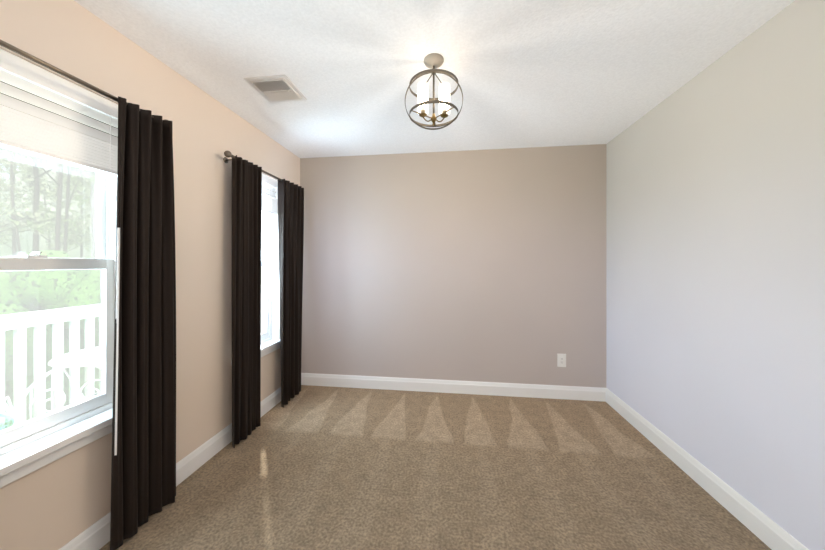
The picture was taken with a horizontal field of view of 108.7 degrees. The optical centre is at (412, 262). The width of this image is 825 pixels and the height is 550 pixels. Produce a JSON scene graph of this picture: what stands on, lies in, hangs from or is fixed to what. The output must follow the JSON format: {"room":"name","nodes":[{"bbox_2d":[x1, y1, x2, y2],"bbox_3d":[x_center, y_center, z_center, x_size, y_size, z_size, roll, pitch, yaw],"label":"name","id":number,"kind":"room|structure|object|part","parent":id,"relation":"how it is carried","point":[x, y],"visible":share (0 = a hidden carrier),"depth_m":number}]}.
{"room":"empty bedroom","nodes":[
{"label":"empty bedroom","id":0,"kind":"room"},
{"bbox_2d":[0,0,299,549],"bbox_3d":[-1.533,0.090,1.061,0.096,2.740,4.640,0,0,7],"label":"wall","id":1,"kind":"structure","parent":0,"point":[58,504],"depth_m":1.78},
{"bbox_2d":[0,408,112,487],"bbox_3d":[-1.487,0.765,1.217,0.109,0.079,0.680,0,0,7],"label":"window sill","id":2,"kind":"structure","parent":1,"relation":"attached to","point":[18,463],"depth_m":1.20},
{"bbox_2d":[0,68,117,455],"bbox_3d":[-1.579,-0.025,1.228,0.080,1.515,0.620,0,0,7],"label":"window","id":3,"kind":"structure","parent":1,"relation":"in","point":[111,202],"depth_m":1.36},
{"bbox_2d":[21,252,47,257],"bbox_3d":[-1.557,-0.033,1.225,0.045,0.026,0.060,0,0,7],"label":"lock","id":4,"kind":"object","parent":3,"relation":"attached to","point":[34,255],"visible":0.92,"depth_m":1.22},
{"bbox_3d":[-1.597,-0.365,1.230,0.004,0.710,0.506,0,0,7],"label":"window sash upper glass","id":5,"kind":"part","parent":3,"relation":"part of"},
{"bbox_3d":[-1.561,0.338,1.226,0.004,0.625,0.498,0,0,7],"label":"window sash lower glass","id":6,"kind":"part","parent":3,"relation":"part of"},
{"bbox_3d":[-1.561,0.340,1.226,0.028,0.725,0.560,0,0,7],"label":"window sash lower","id":7,"kind":"part","parent":3,"relation":"part of"},
{"bbox_2d":[0,49,117,176],"bbox_3d":[-1.507,-0.607,1.219,0.058,0.343,0.612,0,0,7],"label":"window blind","id":8,"kind":"object","parent":3,"relation":"attached to","point":[38,121],"visible":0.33,"depth_m":1.23},
{"bbox_2d":[110,116,110,170],"bbox_3d":[-1.450,-0.360,1.462,0.014,0.740,0.068,0,0,19],"label":"blind cord","id":9,"kind":"object","parent":8,"relation":"hanging from","point":[110,143],"visible":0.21,"depth_m":1.42},
{"bbox_3d":[-1.597,-0.360,1.230,0.028,0.785,0.560,0,0,7],"label":"window sash upper","id":10,"kind":"part","parent":3,"relation":"part of"},
{"bbox_2d":[0,39,165,121],"bbox_3d":[-1.422,-0.748,1.125,0.108,0.054,1.027,0,0,7],"label":"rod","id":11,"kind":"object","parent":1,"relation":"attached to","point":[45,64],"visible":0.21,"depth_m":1.14},
{"bbox_2d":[110,96,175,549],"bbox_3d":[-1.332,0.268,1.489,0.072,2.054,0.322,0,0,7],"label":"curtain","id":12,"kind":"object","parent":11,"relation":"hanging from","point":[143,476],"depth_m":1.46},
{"bbox_3d":[-1.338,0.354,1.338,0.022,1.027,0.014,0,0,7],"label":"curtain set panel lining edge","id":13,"kind":"part","parent":12,"relation":"part of"},
{"bbox_2d":[59,387,280,549],"bbox_3d":[-1.478,1.248,1.054,0.015,0.125,4.320,0,0,7],"label":"baseboard","id":14,"kind":"structure","parent":1,"relation":"attached to","point":[95,536],"depth_m":1.81},
{"bbox_2d":[223,150,281,180],"bbox_3d":[-1.247,-0.748,2.507,0.108,0.054,0.982,0,0,7],"label":"rod","id":15,"kind":"object","parent":1,"relation":"attached to","point":[227,153],"visible":0.44,"depth_m":2.13},
{"bbox_2d":[231,155,261,447],"bbox_3d":[-1.243,0.268,2.214,0.074,2.054,0.292,0,0,7],"label":"curtain","id":16,"kind":"object","parent":15,"relation":"hanging from","point":[246,280],"visible":1,"depth_m":2.18},
{"bbox_2d":[278,179,303,407],"bbox_3d":[-1.163,0.268,2.828,0.107,2.054,0.358,0,0,7],"label":"curtain","id":17,"kind":"object","parent":15,"relation":"hanging from","point":[290,221],"visible":1,"depth_m":2.78},
{"bbox_2d":[231,339,279,364],"bbox_3d":[-1.323,0.765,2.516,0.109,0.079,0.660,0,0,7],"label":"window sill","id":18,"kind":"structure","parent":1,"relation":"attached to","point":[269,346],"depth_m":2.65},
{"bbox_2d":[261,182,271,343],"bbox_3d":[-1.415,-0.025,2.528,0.080,1.515,0.600,0,0,7],"label":"window","id":19,"kind":"structure","parent":1,"relation":"in","point":[268,237],"depth_m":2.78},
{"bbox_3d":[-1.432,-0.360,2.530,0.028,0.785,0.540,0,0,7],"label":"window sash upper","id":20,"kind":"part","parent":19,"relation":"part of"},
{"bbox_3d":[-1.397,0.338,2.526,0.004,0.625,0.478,0,0,7],"label":"window sash lower glass","id":21,"kind":"part","parent":19,"relation":"part of"},
{"bbox_3d":[-1.397,0.340,2.526,0.028,0.725,0.540,0,0,7],"label":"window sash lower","id":22,"kind":"part","parent":19,"relation":"part of"},
{"bbox_2d":[262,174,277,214],"bbox_3d":[-1.342,-0.617,2.519,0.058,0.323,0.592,0,0,7],"label":"window blind","id":23,"kind":"object","parent":19,"relation":"attached to","point":[269,205],"visible":0.38,"depth_m":2.69},
{"bbox_2d":[74,0,794,157],"bbox_3d":[0.042,-1.205,0.862,3.399,0.150,4.640,0,0,7],"label":"ceiling","id":24,"kind":"structure","parent":0,"point":[538,73],"depth_m":1.64},
{"bbox_2d":[244,75,306,102],"bbox_3d":[-0.880,-1.119,1.926,0.270,0.022,0.270,0,0,7],"label":"ceiling vent","id":25,"kind":"object","parent":24,"relation":"in","point":[276,88],"visible":1,"depth_m":1.90},
{"bbox_2d":[405,53,462,129],"bbox_3d":[0.118,-0.937,1.648,0.323,0.386,0.272,0,0,7],"label":"ceiling light","id":26,"kind":"object","parent":24,"relation":"attached to","point":[433,61],"visible":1,"depth_m":1.64},
{"bbox_2d":[99,385,770,549],"bbox_3d":[0.042,1.385,0.862,3.399,0.150,4.640,0,0,7],"label":"floor","id":27,"kind":"structure","parent":0,"point":[309,467],"depth_m":1.74},
{"bbox_2d":[300,144,605,387],"bbox_3d":[0.324,0.090,3.084,3.399,2.740,0.160,0,0,7],"label":"wall","id":28,"kind":"structure","parent":0,"point":[489,265],"depth_m":2.98},
{"bbox_2d":[301,373,605,401],"bbox_3d":[0.313,1.248,2.997,3.079,0.125,0.015,0,0,7],"label":"baseboard","id":29,"kind":"structure","parent":28,"relation":"attached to","point":[491,388],"depth_m":2.97},
{"bbox_2d":[557,354,565,366],"bbox_3d":[1.441,0.940,2.857,0.080,0.128,0.008,0,0,7],"label":"electrical outlet","id":30,"kind":"object","parent":28,"relation":"attached to","point":[561,360],"visible":1,"depth_m":2.86},
{"bbox_2d":[606,0,824,549],"bbox_3d":[1.649,0.090,0.658,0.160,2.740,4.640,0,0,7],"label":"wall","id":31,"kind":"structure","parent":0,"point":[715,267],"depth_m":1.53},
{"bbox_2d":[606,388,808,549],"bbox_3d":[1.562,1.248,0.669,0.015,0.125,4.320,0,0,7],"label":"baseboard","id":32,"kind":"structure","parent":31,"relation":"attached to","point":[765,529],"depth_m":1.65},
{"bbox_3d":[-77.728,2.185,30.007,158.234,0.250,280.000,0,0,7],"label":"lawn","id":33,"kind":"structure","parent":0,"visible":0},
{"bbox_2d":[0,147,261,428],"bbox_3d":[-3.052,-13.240,10.466,1.906,30.900,100.000,0,0,7],"label":"trees","id":34,"kind":"object","parent":33,"relation":"on","point":[62,237],"depth_m":2.51},
{"bbox_3d":[-2.316,1.740,1.553,1.454,0.660,8.500,0,0,7],"label":"deck floor","id":35,"kind":"structure","parent":33,"relation":"on","visible":0},
{"bbox_2d":[0,412,19,425],"bbox_3d":[-2.102,1.072,1.073,0.820,0.662,0.820,0,0,7],"label":"glass table","id":36,"kind":"object","parent":35,"relation":"on","point":[11,418],"depth_m":1.42},
{"bbox_2d":[0,411,14,429],"bbox_3d":[-2.102,0.736,1.073,0.792,0.007,0.792,0,0,7],"label":"glass table","id":37,"kind":"object","parent":36,"relation":"on","point":[6,420],"depth_m":1.39},
{"bbox_2d":[1,362,101,427],"bbox_3d":[-2.082,0.979,1.790,0.531,0.856,0.487,0,0,37],"label":"patio chair","id":38,"kind":"object","parent":35,"relation":"on","point":[8,409],"depth_m":1.59},
{"bbox_2d":[48,361,101,399],"bbox_3d":[-2.390,1.053,2.299,0.558,0.702,0.558,0,0,7],"label":"patio table","id":39,"kind":"object","parent":35,"relation":"on","point":[66,372],"depth_m":2.09},
{"bbox_2d":[51,346,101,364],"bbox_3d":[-2.390,0.697,2.299,0.532,0.006,0.532,0,0,7],"label":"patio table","id":40,"kind":"object","parent":39,"relation":"on","point":[94,358],"depth_m":2.17},
{"bbox_2d":[0,285,261,430],"bbox_3d":[-2.918,0.848,1.630,0.160,1.125,8.540,0,0,7],"label":"railing","id":41,"kind":"object","parent":35,"relation":"on","point":[17,359],"depth_m":2.26}
]}

